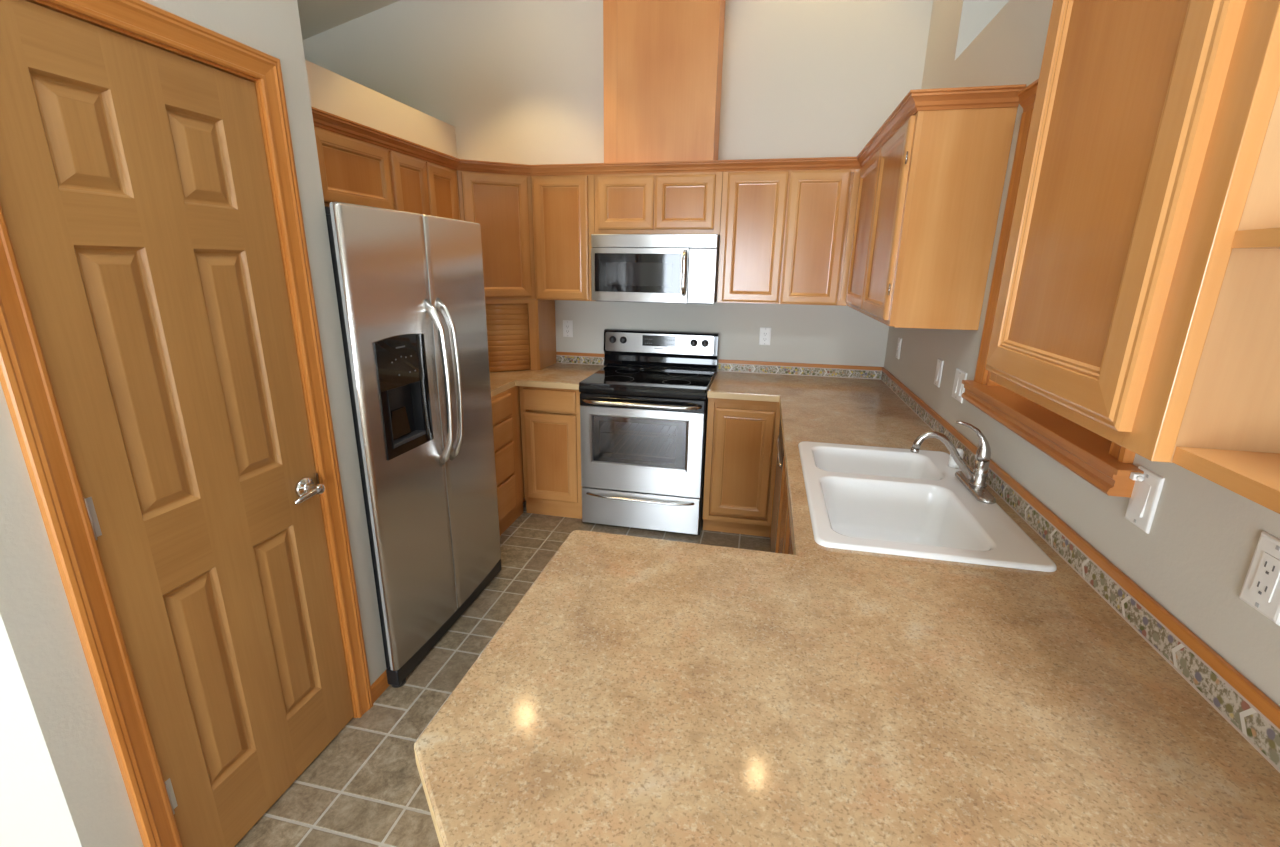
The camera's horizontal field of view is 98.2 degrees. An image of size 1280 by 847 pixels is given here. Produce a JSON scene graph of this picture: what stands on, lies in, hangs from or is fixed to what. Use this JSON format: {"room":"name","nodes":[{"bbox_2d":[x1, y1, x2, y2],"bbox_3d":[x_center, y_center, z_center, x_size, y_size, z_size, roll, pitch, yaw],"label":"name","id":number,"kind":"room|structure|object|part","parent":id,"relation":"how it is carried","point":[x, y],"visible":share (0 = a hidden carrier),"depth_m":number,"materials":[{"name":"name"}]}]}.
{"room":"kitchen","nodes":[
{"label":"kitchen","id":0,"kind":"room"},
{"bbox_2d":[0,0,386,846],"bbox_3d":[-2.684,-0.155,1.733,3.293,2.470,0.951,4,16,12],"label":"wall","id":1,"kind":"structure","parent":0,"point":[62,784],"depth_m":1.18,"materials":[{"name":"beige paint"}]},
{"bbox_2d":[0,0,353,846],"bbox_3d":[-1.071,0.166,1.439,0.104,2.030,0.609,4,16,12],"label":"door","id":2,"kind":"structure","parent":1,"relation":"in","point":[136,200],"depth_m":1.34,"materials":[{"name":"beige wood"}]},
{"bbox_3d":[-1.111,-0.569,1.106,0.012,0.210,0.135,4,16,12],"label":"raised panel","id":3,"kind":"part","parent":2,"relation":"part of","materials":[{"name":"beige wood"}]},
{"bbox_3d":[-1.118,-0.084,1.245,0.012,0.600,0.135,4,16,12],"label":"raised panel","id":4,"kind":"part","parent":2,"relation":"part of","materials":[{"name":"beige wood"}]},
{"bbox_3d":[-1.058,-0.635,1.339,0.012,0.210,0.140,4,16,12],"label":"raised panel","id":5,"kind":"part","parent":2,"relation":"part of","materials":[{"name":"beige wood"}]},
{"bbox_3d":[-1.128,0.676,1.461,0.012,0.596,0.135,4,16,12],"label":"raised panel","id":6,"kind":"part","parent":2,"relation":"part of","materials":[{"name":"beige wood"}]},
{"bbox_3d":[-1.064,-0.149,1.477,0.012,0.600,0.140,4,16,12],"label":"raised panel","id":7,"kind":"part","parent":2,"relation":"part of","materials":[{"name":"beige wood"}]},
{"bbox_3d":[-1.074,0.610,1.694,0.012,0.596,0.140,4,16,12],"label":"raised panel","id":8,"kind":"part","parent":2,"relation":"part of","materials":[{"name":"beige wood"}]},
{"bbox_3d":[-1.008,0.207,1.671,0.069,0.066,0.125,4,16,12],"label":"handle","id":9,"kind":"part","parent":2,"relation":"part of","materials":[{"name":"silver metal"}]},
{"bbox_3d":[-1.020,0.184,1.750,0.011,0.060,0.007,4,16,12],"label":"strike plate","id":10,"kind":"part","parent":2,"relation":"part of","materials":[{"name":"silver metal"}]},
{"bbox_2d":[0,0,372,846],"bbox_3d":[-1.125,0.130,1.448,0.129,2.118,0.744,4,16,12],"label":"door frame","id":11,"kind":"structure","parent":1,"relation":"attached to","point":[25,381],"depth_m":1.24,"materials":[{"name":"red wood"}]},
{"bbox_2d":[371,670,388,702],"bbox_3d":[-1.141,0.994,2.155,0.311,0.068,0.122,4,16,12],"label":"baseboard","id":12,"kind":"structure","parent":1,"relation":"attached to","point":[380,685],"depth_m":2.11,"materials":[{"name":"red wood"}]},
{"bbox_2d":[297,0,399,39],"bbox_3d":[-2.027,-1.662,-0.811,5.800,1.454,9.400,4,16,12],"label":"ceiling","id":13,"kind":"structure","parent":0,"point":[316,17],"depth_m":3.56,"materials":[{"name":"paint"}]},
{"bbox_2d":[305,60,456,157],"bbox_3d":[-2.720,-0.596,3.280,2.528,2.470,2.174,4,16,12],"label":"wall","id":14,"kind":"structure","parent":0,"point":[331,92],"depth_m":2.96,"materials":[{"name":"beige paint"}]},
{"bbox_2d":[314,126,393,209],"bbox_3d":[-1.445,-1.045,2.229,0.325,0.310,0.986,4,16,12],"label":"upper cabinet","id":15,"kind":"object","parent":14,"relation":"attached to","point":[352,170],"visible":0.3,"depth_m":2.40,"materials":[{"name":"brown wood"}]},
{"bbox_2d":[387,149,459,219],"bbox_3d":[-1.274,-1.052,3.046,0.325,0.738,0.623,4,16,12],"label":"upper cabinet","id":16,"kind":"object","parent":14,"relation":"attached to","point":[419,186],"visible":0.34,"depth_m":2.89,"materials":[{"name":"brown wood"}]},
{"bbox_3d":[-1.160,-0.995,2.863,0.019,0.706,0.283,4,16,12],"label":"door","id":17,"kind":"part","parent":16,"relation":"part of","materials":[{"name":"brown wood"}]},
{"bbox_3d":[-1.096,-1.072,3.139,0.019,0.706,0.285,4,16,12],"label":"door","id":18,"kind":"part","parent":16,"relation":"part of","materials":[{"name":"brown wood"}]},
{"bbox_2d":[234,498,770,846],"bbox_3d":[-2.071,1.643,0.130,5.800,0.106,9.400,4,16,12],"label":"floor","id":19,"kind":"structure","parent":0,"point":[365,788],"depth_m":1.92,"materials":[{"name":"stone"}]},
{"bbox_2d":[325,202,500,687],"bbox_3d":[-1.163,0.040,2.396,0.880,1.766,0.894,4,16,12],"label":"refrigerator","id":20,"kind":"object","parent":19,"relation":"on","point":[410,292],"visible":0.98,"depth_m":2.14,"materials":[{"name":"silver metal"}]},
{"bbox_3d":[-0.880,0.088,2.090,0.044,1.683,0.415,4,16,12],"label":"freezer door","id":21,"kind":"part","parent":20,"relation":"part of","materials":[{"name":"silver metal"}]},
{"bbox_3d":[-0.793,-0.146,2.191,0.101,0.680,0.019,4,16,12],"label":"handle","id":22,"kind":"part","parent":20,"relation":"part of","materials":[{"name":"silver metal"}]},
{"bbox_3d":[-0.776,-0.168,2.267,0.101,0.680,0.019,4,16,12],"label":"handle","id":23,"kind":"part","parent":20,"relation":"part of","materials":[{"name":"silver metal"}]},
{"bbox_3d":[-0.783,-0.031,2.513,0.044,1.683,0.473,4,16,12],"label":"fridge door","id":24,"kind":"part","parent":20,"relation":"part of","materials":[{"name":"silver metal"}]},
{"bbox_2d":[491,386,524,534],"bbox_3d":[-1.071,0.166,3.590,0.672,0.874,1.280,4,16,12],"label":"base cabinet","id":25,"kind":"object","parent":19,"relation":"on","point":[506,414],"visible":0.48,"depth_m":3.33,"materials":[{"name":"brown wood"}]},
{"bbox_3d":[-0.826,-0.052,3.088,0.019,0.133,0.485,4,16,12],"label":"drawer","id":26,"kind":"part","parent":25,"relation":"part of","materials":[{"name":"brown wood"}]},
{"bbox_3d":[-0.828,0.091,3.129,0.019,0.138,0.485,4,16,12],"label":"drawer","id":27,"kind":"part","parent":25,"relation":"part of","materials":[{"name":"brown wood"}]},
{"bbox_3d":[-0.830,0.269,3.179,0.019,0.201,0.485,4,16,12],"label":"drawer","id":28,"kind":"part","parent":25,"relation":"part of","materials":[{"name":"brown wood"}]},
{"bbox_3d":[-0.833,0.480,3.240,0.019,0.210,0.485,4,16,12],"label":"drawer","id":29,"kind":"part","parent":25,"relation":"part of","materials":[{"name":"brown wood"}]},
{"bbox_2d":[490,363,604,396],"bbox_3d":[-0.879,-0.259,3.424,1.054,0.038,1.284,4,16,12],"label":"countertop","id":30,"kind":"structure","parent":25,"relation":"on","point":[557,375],"depth_m":3.47,"materials":[{"name":"beige laminate"}]},
{"bbox_2d":[485,299,555,371],"bbox_3d":[-0.933,-0.582,3.640,0.872,0.462,0.248,-7,18,-26],"label":"appliance garage","id":31,"kind":"object","parent":30,"relation":"on","point":[521,333],"visible":0.62,"depth_m":3.61,"materials":[{"name":"brown wood"}]},
{"bbox_3d":[-0.884,-0.551,3.577,0.335,0.431,0.005,-6,17,-23],"label":"tambour door","id":32,"kind":"part","parent":31,"relation":"part of","materials":[{"name":"brown wood"}]},
{"bbox_3d":[-0.640,-0.620,3.787,0.018,0.462,0.308,4,16,12],"label":"panel","id":33,"kind":"part","parent":31,"relation":"part of","materials":[{"name":"brown wood"}]},
{"bbox_2d":[519,386,581,518],"bbox_3d":[-0.495,0.116,3.791,0.401,0.874,0.628,4,16,12],"label":"base cabinet","id":34,"kind":"object","parent":19,"relation":"on","point":[550,417],"visible":0.62,"depth_m":3.50,"materials":[{"name":"brown wood"}]},
{"bbox_3d":[-0.558,-0.140,3.409,0.342,0.133,0.019,4,16,12],"label":"drawer","id":35,"kind":"part","parent":34,"relation":"part of","materials":[{"name":"brown wood"}]},
{"bbox_3d":[-0.563,0.219,3.512,0.342,0.579,0.019,4,16,12],"label":"door","id":36,"kind":"part","parent":34,"relation":"part of","materials":[{"name":"brown wood"}]},
{"bbox_2d":[579,329,718,534],"bbox_3d":[0.062,0.028,3.584,0.776,1.170,0.728,4,16,12],"label":"range","id":37,"kind":"object","parent":19,"relation":"on","point":[643,429],"visible":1,"depth_m":3.40,"materials":[{"name":"silver metal"}]},
{"bbox_3d":[-0.188,-0.568,3.761,0.048,0.048,0.030,4,16,12],"label":"knob","id":38,"kind":"part","parent":37,"relation":"part of","materials":[{"name":"black plastic"}]},
{"bbox_3d":[-0.116,-0.562,3.746,0.048,0.048,0.030,4,16,12],"label":"knob","id":39,"kind":"part","parent":37,"relation":"part of","materials":[{"name":"black plastic"}]},
{"bbox_2d":[599,420,675,462],"bbox_3d":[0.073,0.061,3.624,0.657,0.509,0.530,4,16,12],"label":"oven window","id":40,"kind":"structure","parent":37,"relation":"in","point":[620,440],"depth_m":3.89,"materials":[{"name":"black glass"}]},
{"bbox_3d":[-0.007,0.464,3.383,0.675,0.017,0.055,4,16,12],"label":"handle","id":41,"kind":"part","parent":37,"relation":"part of","materials":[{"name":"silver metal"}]},
{"bbox_3d":[0.000,0.535,3.451,0.741,0.234,0.054,4,16,12],"label":"storage drawer","id":42,"kind":"part","parent":37,"relation":"part of","materials":[{"name":"silver metal"}]},
{"bbox_2d":[580,393,704,497],"bbox_3d":[-0.003,0.138,3.293,0.747,0.596,0.096,4,16,12],"label":"oven","id":43,"kind":"object","parent":37,"relation":"in","point":[683,478],"depth_m":3.31,"materials":[{"name":"silver metal"}]},
{"bbox_2d":[579,366,714,392],"bbox_3d":[0.068,-0.285,3.483,0.759,0.018,0.583,4,16,12],"label":"cooktop","id":44,"kind":"object","parent":37,"relation":"in","point":[642,379],"depth_m":3.38,"materials":[{"name":"black glass"}]},
{"bbox_3d":[0.124,-0.536,3.715,0.738,0.127,0.012,4,16,12],"label":"control panel","id":45,"kind":"part","parent":37,"relation":"part of","materials":[{"name":"silver metal"}]},
{"bbox_3d":[0.352,-0.528,3.648,0.048,0.048,0.030,4,16,12],"label":"knob","id":46,"kind":"part","parent":37,"relation":"part of","materials":[{"name":"black plastic"}]},
{"bbox_3d":[0.425,-0.523,3.633,0.048,0.048,0.030,4,16,12],"label":"knob","id":47,"kind":"part","parent":37,"relation":"part of","materials":[{"name":"black plastic"}]},
{"bbox_2d":[702,398,779,536],"bbox_3d":[0.659,0.200,3.550,0.426,0.874,0.628,4,16,12],"label":"base cabinet","id":48,"kind":"object","parent":19,"relation":"on","point":[742,435],"visible":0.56,"depth_m":3.26,"materials":[{"name":"brown wood"}]},
{"bbox_3d":[0.596,0.237,3.251,0.329,0.657,0.019,4,16,12],"label":"door","id":49,"kind":"part","parent":48,"relation":"part of","materials":[{"name":"brown wood"}]},
{"bbox_2d":[771,415,783,551],"bbox_3d":[0.998,0.429,2.768,0.652,0.870,0.597,4,16,12],"label":"dishwasher","id":50,"kind":"object","parent":19,"relation":"on","point":[780,454],"visible":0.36,"depth_m":2.75,"materials":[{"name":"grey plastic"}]},
{"bbox_3d":[0.693,0.133,2.757,0.018,0.011,0.491,4,16,12],"label":"handle","id":51,"kind":"part","parent":50,"relation":"part of","materials":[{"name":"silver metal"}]},
{"bbox_3d":[0.716,0.054,2.728,0.040,0.126,0.593,4,16,12],"label":"control panel","id":52,"kind":"part","parent":50,"relation":"part of","materials":[{"name":"black plastic"}]},
{"bbox_2d":[775,457,792,554],"bbox_3d":[0.816,0.659,1.946,0.639,0.874,1.136,4,16,12],"label":"base cabinet","id":53,"kind":"object","parent":19,"relation":"on","point":[783,538],"visible":0.09,"depth_m":2.25,"materials":[{"name":"brown wood"}]},
{"bbox_3d":[0.457,0.662,1.750,0.019,0.730,0.515,4,16,12],"label":"door","id":54,"kind":"part","parent":53,"relation":"part of","materials":[{"name":"brown wood"}]},
{"bbox_3d":[0.340,0.889,1.118,1.198,0.874,0.777,4,16,12],"label":"base cabinet","id":55,"kind":"object","parent":19,"relation":"on","visible":0},
{"bbox_2d":[414,371,1279,846],"bbox_3d":[0.579,0.146,2.068,1.226,0.038,3.418,4,16,12],"label":"countertop","id":56,"kind":"structure","parent":55,"relation":"on","point":[640,691],"depth_m":0.89,"materials":[{"name":"beige laminate"}]},
{"bbox_2d":[798,441,1056,571],"bbox_3d":[0.811,0.263,1.781,0.555,0.256,0.882,4,16,12],"label":"sink","id":57,"kind":"object","parent":56,"relation":"in","point":[883,500],"depth_m":1.80,"materials":[{"name":"white ceramic"}]},
{"bbox_3d":[1.111,0.120,1.948,0.042,0.066,0.044,4,16,12],"label":"air gap cap","id":58,"kind":"part","parent":57,"relation":"part of","materials":[{"name":"silver metal"}]},
{"bbox_2d":[910,421,995,503],"bbox_3d":[0.986,0.095,1.758,0.239,0.216,0.256,4,16,12],"label":"faucet","id":59,"kind":"object","parent":56,"relation":"on","point":[975,481],"visible":1,"depth_m":1.74,"materials":[{"name":"silver metal"}]},
{"bbox_3d":[0.973,0.106,1.764,0.209,0.163,0.026,4,16,12],"label":"spout","id":60,"kind":"part","parent":59,"relation":"part of","materials":[{"name":"silver metal"}]},
{"bbox_3d":[1.042,0.055,1.734,0.113,0.123,0.040,4,16,12],"label":"lever","id":61,"kind":"part","parent":59,"relation":"part of","materials":[{"name":"silver metal"}]},
{"bbox_3d":[1.067,0.199,1.769,0.051,0.012,0.256,4,16,12],"label":"plate","id":62,"kind":"part","parent":59,"relation":"part of","materials":[{"name":"silver metal"}]},
{"bbox_2d":[302,0,932,379],"bbox_3d":[-1.052,-1.568,3.886,5.800,4.050,0.200,4,16,12],"label":"wall","id":63,"kind":"structure","parent":0,"point":[517,81],"depth_m":3.50,"materials":[{"name":"beige paint"}]},
{"bbox_2d":[457,170,535,299],"bbox_3d":[-0.985,-1.193,3.572,0.652,0.748,0.558,4,16,12],"label":"upper cabinet","id":64,"kind":"object","parent":63,"relation":"attached to","point":[501,204],"visible":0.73,"depth_m":3.39,"materials":[{"name":"brown wood"}]},
{"bbox_2d":[531,175,594,300],"bbox_3d":[-0.444,-1.186,3.574,0.400,0.750,0.323,4,16,12],"label":"upper cabinet","id":65,"kind":"object","parent":63,"relation":"attached to","point":[563,206],"visible":0.94,"depth_m":3.43,"materials":[{"name":"brown wood"}]},
{"bbox_2d":[563,320,572,336],"bbox_3d":[-0.509,-0.667,3.903,0.072,0.116,0.009,4,16,12],"label":"wall outlet","id":66,"kind":"object","parent":63,"relation":"attached to","point":[567,324],"visible":1,"depth_m":3.90,"materials":[{"name":"white plastic"}]},
{"bbox_2d":[565,324,569,333],"bbox_3d":[-0.509,-0.666,3.901,0.033,0.066,0.003,4,16,12],"label":"receptacle","id":67,"kind":"object","parent":66,"relation":"attached to","point":[567,326],"depth_m":3.90,"materials":[{"name":"grey plastic"}]},
{"bbox_2d":[556,352,604,364],"bbox_3d":[-0.422,-0.463,3.940,0.363,0.080,0.012,4,16,12],"label":"backsplash","id":68,"kind":"structure","parent":63,"relation":"attached to","point":[561,357],"depth_m":3.94,"materials":[{"name":"tile"}]},
{"bbox_2d":[594,172,722,234],"bbox_3d":[0.127,-1.336,3.401,0.760,0.351,0.323,4,16,12],"label":"upper cabinet","id":69,"kind":"object","parent":63,"relation":"attached to","point":[646,203],"visible":0.79,"depth_m":3.25,"materials":[{"name":"brown wood"}]},
{"bbox_3d":[-0.086,-1.310,3.296,0.340,0.296,0.019,4,16,12],"label":"door","id":70,"kind":"part","parent":69,"relation":"part of","materials":[{"name":"brown wood"}]},
{"bbox_2d":[591,234,719,303],"bbox_3d":[0.111,-0.961,3.451,0.757,0.394,0.433,4,16,12],"label":"microwave","id":71,"kind":"object","parent":69,"relation":"attached to","point":[644,268],"visible":0.96,"depth_m":3.29,"materials":[{"name":"silver metal"}]},
{"bbox_3d":[-0.006,-0.890,3.328,0.589,0.310,0.023,4,16,12],"label":"door","id":72,"kind":"part","parent":71,"relation":"part of","materials":[{"name":"silver metal"}]},
{"bbox_3d":[0.077,-1.073,3.258,0.753,0.074,0.022,4,16,12],"label":"vent panel","id":73,"kind":"part","parent":71,"relation":"part of","materials":[{"name":"silver metal"}]},
{"bbox_3d":[0.257,-0.878,3.236,0.024,0.265,0.049,4,16,12],"label":"handle","id":74,"kind":"part","parent":71,"relation":"part of","materials":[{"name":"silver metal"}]},
{"bbox_3d":[0.364,-0.864,3.251,0.160,0.310,0.023,4,16,12],"label":"control panel","id":75,"kind":"part","parent":71,"relation":"part of","materials":[{"name":"silver metal"}]},
{"bbox_2d":[603,0,724,162],"bbox_3d":[0.142,-2.263,3.149,0.643,1.567,0.300,4,16,12],"label":"chase","id":76,"kind":"object","parent":69,"relation":"on","point":[663,59],"visible":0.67,"depth_m":3.10,"materials":[{"name":"orange wood"}]},
{"bbox_3d":[0.260,-1.284,3.224,0.348,0.296,0.019,4,16,12],"label":"door","id":77,"kind":"part","parent":69,"relation":"part of","materials":[{"name":"brown wood"}]},
{"bbox_2d":[759,327,770,344],"bbox_3d":[0.818,-0.570,3.626,0.072,0.116,0.009,4,16,12],"label":"wall outlet","id":78,"kind":"object","parent":63,"relation":"attached to","point":[765,332],"visible":1,"depth_m":3.62,"materials":[{"name":"white plastic"}]},
{"bbox_2d":[762,331,767,341],"bbox_3d":[0.818,-0.569,3.623,0.033,0.066,0.003,4,16,12],"label":"receptacle","id":79,"kind":"object","parent":78,"relation":"attached to","point":[764,333],"depth_m":3.62,"materials":[{"name":"grey plastic"}]},
{"bbox_2d":[717,169,860,305],"bbox_3d":[0.861,-1.097,3.300,0.744,0.738,0.323,4,16,12],"label":"upper cabinet","id":80,"kind":"object","parent":63,"relation":"attached to","point":[786,236],"visible":0.95,"depth_m":3.15,"materials":[{"name":"brown wood"}]},
{"bbox_3d":[0.656,-1.063,3.195,0.330,0.710,0.019,4,16,12],"label":"door","id":81,"kind":"part","parent":80,"relation":"part of","materials":[{"name":"brown wood"}]},
{"bbox_3d":[0.983,-1.037,3.127,0.316,0.714,0.019,4,16,12],"label":"door","id":82,"kind":"part","parent":80,"relation":"part of","materials":[{"name":"brown wood"}]},
{"bbox_2d":[718,359,881,378],"bbox_3d":[1.031,-0.357,3.636,1.034,0.080,0.012,4,16,12],"label":"backsplash","id":83,"kind":"structure","parent":63,"relation":"attached to","point":[785,368],"depth_m":3.63,"materials":[{"name":"tile"}]},
{"bbox_2d":[884,0,1279,706],"bbox_3d":[0.933,-0.133,-1.060,0.700,4.050,9.400,4,16,12],"label":"wall","id":84,"kind":"structure","parent":0,"point":[1195,557],"depth_m":1.30,"materials":[{"name":"beige paint"}]},
{"bbox_2d":[896,337,901,358],"bbox_3d":[1.474,-0.430,3.164,0.009,0.116,0.072,4,16,12],"label":"wall outlet","id":85,"kind":"object","parent":84,"relation":"attached to","point":[899,338],"visible":1,"depth_m":3.15,"materials":[{"name":"white plastic"}]},
{"bbox_2d":[846,107,1017,329],"bbox_3d":[1.240,-0.904,2.650,0.323,0.742,1.483,4,16,12],"label":"upper cabinet","id":86,"kind":"object","parent":84,"relation":"attached to","point":[929,198],"visible":0.94,"depth_m":1.98,"materials":[{"name":"brown wood"}]},
{"bbox_2d":[311,84,1025,175],"bbox_3d":[0.044,-1.223,2.307,2.562,0.055,1.866,4,16,12],"label":"crown molding","id":87,"kind":"structure","parent":86,"relation":"attached to","point":[1000,96],"depth_m":2.84,"materials":[{"name":"brown wood"}]},
{"bbox_3d":[1.112,-0.941,2.768,0.019,0.698,0.560,4,16,12],"label":"door","id":88,"kind":"part","parent":86,"relation":"part of","materials":[{"name":"brown wood"}]},
{"bbox_3d":[1.077,-0.875,2.533,0.019,0.738,1.177,4,16,12],"label":"frame","id":89,"kind":"part","parent":86,"relation":"part of","materials":[{"name":"brown wood"}]},
{"bbox_3d":[0.994,-0.796,2.253,0.019,0.698,0.515,4,16,12],"label":"door","id":90,"kind":"part","parent":86,"relation":"part of","materials":[{"name":"brown wood"}]},
{"bbox_2d":[934,358,943,386],"bbox_3d":[1.304,-0.222,2.428,0.012,0.116,0.072,4,16,12],"label":"light switch","id":91,"kind":"object","parent":84,"relation":"attached to","point":[939,367],"visible":1,"depth_m":2.41,"materials":[{"name":"white plastic"}]},
{"bbox_2d":[952,368,966,402],"bbox_3d":[1.244,-0.149,2.168,0.012,0.116,0.116,4,16,12],"label":"light switch","id":92,"kind":"object","parent":84,"relation":"attached to","point":[958,387],"visible":0.99,"depth_m":2.15,"materials":[{"name":"white plastic"}]},
{"bbox_2d":[961,78,1144,497],"bbox_3d":[1.156,-0.434,1.411,0.188,0.980,0.968,4,16,12],"label":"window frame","id":93,"kind":"structure","parent":84,"relation":"in","point":[1103,463],"depth_m":1.55,"materials":[{"name":"red wood"}]},
{"bbox_3d":[1.107,-0.888,1.326,0.040,0.060,0.888,4,16,12],"label":"head casing","id":94,"kind":"part","parent":93,"relation":"part of","materials":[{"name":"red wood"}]},
{"bbox_3d":[1.153,-0.020,1.540,0.188,0.013,0.946,4,16,12],"label":"sill","id":95,"kind":"part","parent":93,"relation":"part of","materials":[{"name":"brown wood"}]},
{"bbox_2d":[881,367,1279,772],"bbox_3d":[1.174,0.132,1.928,0.012,0.080,3.420,4,16,12],"label":"backsplash","id":96,"kind":"structure","parent":84,"relation":"attached to","point":[1246,708],"depth_m":1.07,"materials":[{"name":"tile"}]},
{"bbox_2d":[986,0,1279,513],"bbox_3d":[0.764,-0.331,0.612,0.340,0.740,0.774,4,16,12],"label":"upper cabinet","id":97,"kind":"object","parent":84,"relation":"attached to","point":[1138,304],"visible":1,"depth_m":0.64,"materials":[{"name":"brown wood"}]},
{"bbox_3d":[0.760,-0.302,0.509,0.300,0.740,0.012,4,16,12],"label":"panel","id":98,"kind":"part","parent":97,"relation":"part of","materials":[{"name":"brown wood"}]},
{"bbox_2d":[1172,446,1279,513],"bbox_3d":[0.725,0.082,0.472,0.299,0.019,0.276,4,16,12],"label":"shelf","id":99,"kind":"object","parent":97,"relation":"attached to","point":[1251,472],"depth_m":0.58,"materials":[{"name":"brown wood"}]},
{"bbox_2d":[1231,228,1279,248],"bbox_3d":[0.727,-0.141,0.408,0.302,0.017,0.276,4,16,12],"label":"shelf","id":100,"kind":"object","parent":97,"relation":"attached to","point":[1241,238],"depth_m":0.55,"materials":[{"name":"brown wood"}]},
{"bbox_2d":[1125,466,1164,533],"bbox_3d":[1.000,0.150,1.106,0.012,0.116,0.072,4,16,12],"label":"light switch","id":101,"kind":"object","parent":84,"relation":"attached to","point":[1143,502],"visible":0.97,"depth_m":1.09,"materials":[{"name":"white plastic"}]},
{"bbox_2d":[1239,531,1279,625],"bbox_3d":[0.938,0.229,0.826,0.009,0.116,0.072,4,16,12],"label":"wall outlet","id":102,"kind":"object","parent":84,"relation":"attached to","point":[1260,590],"visible":1,"depth_m":0.83,"materials":[{"name":"white plastic"}]},
{"bbox_2d":[1250,552,1279,602],"bbox_3d":[0.935,0.229,0.827,0.003,0.066,0.033,4,16,12],"label":"receptacle","id":103,"kind":"object","parent":102,"relation":"attached to","point":[1265,568],"depth_m":0.83,"materials":[{"name":"white plastic"}]}
]}

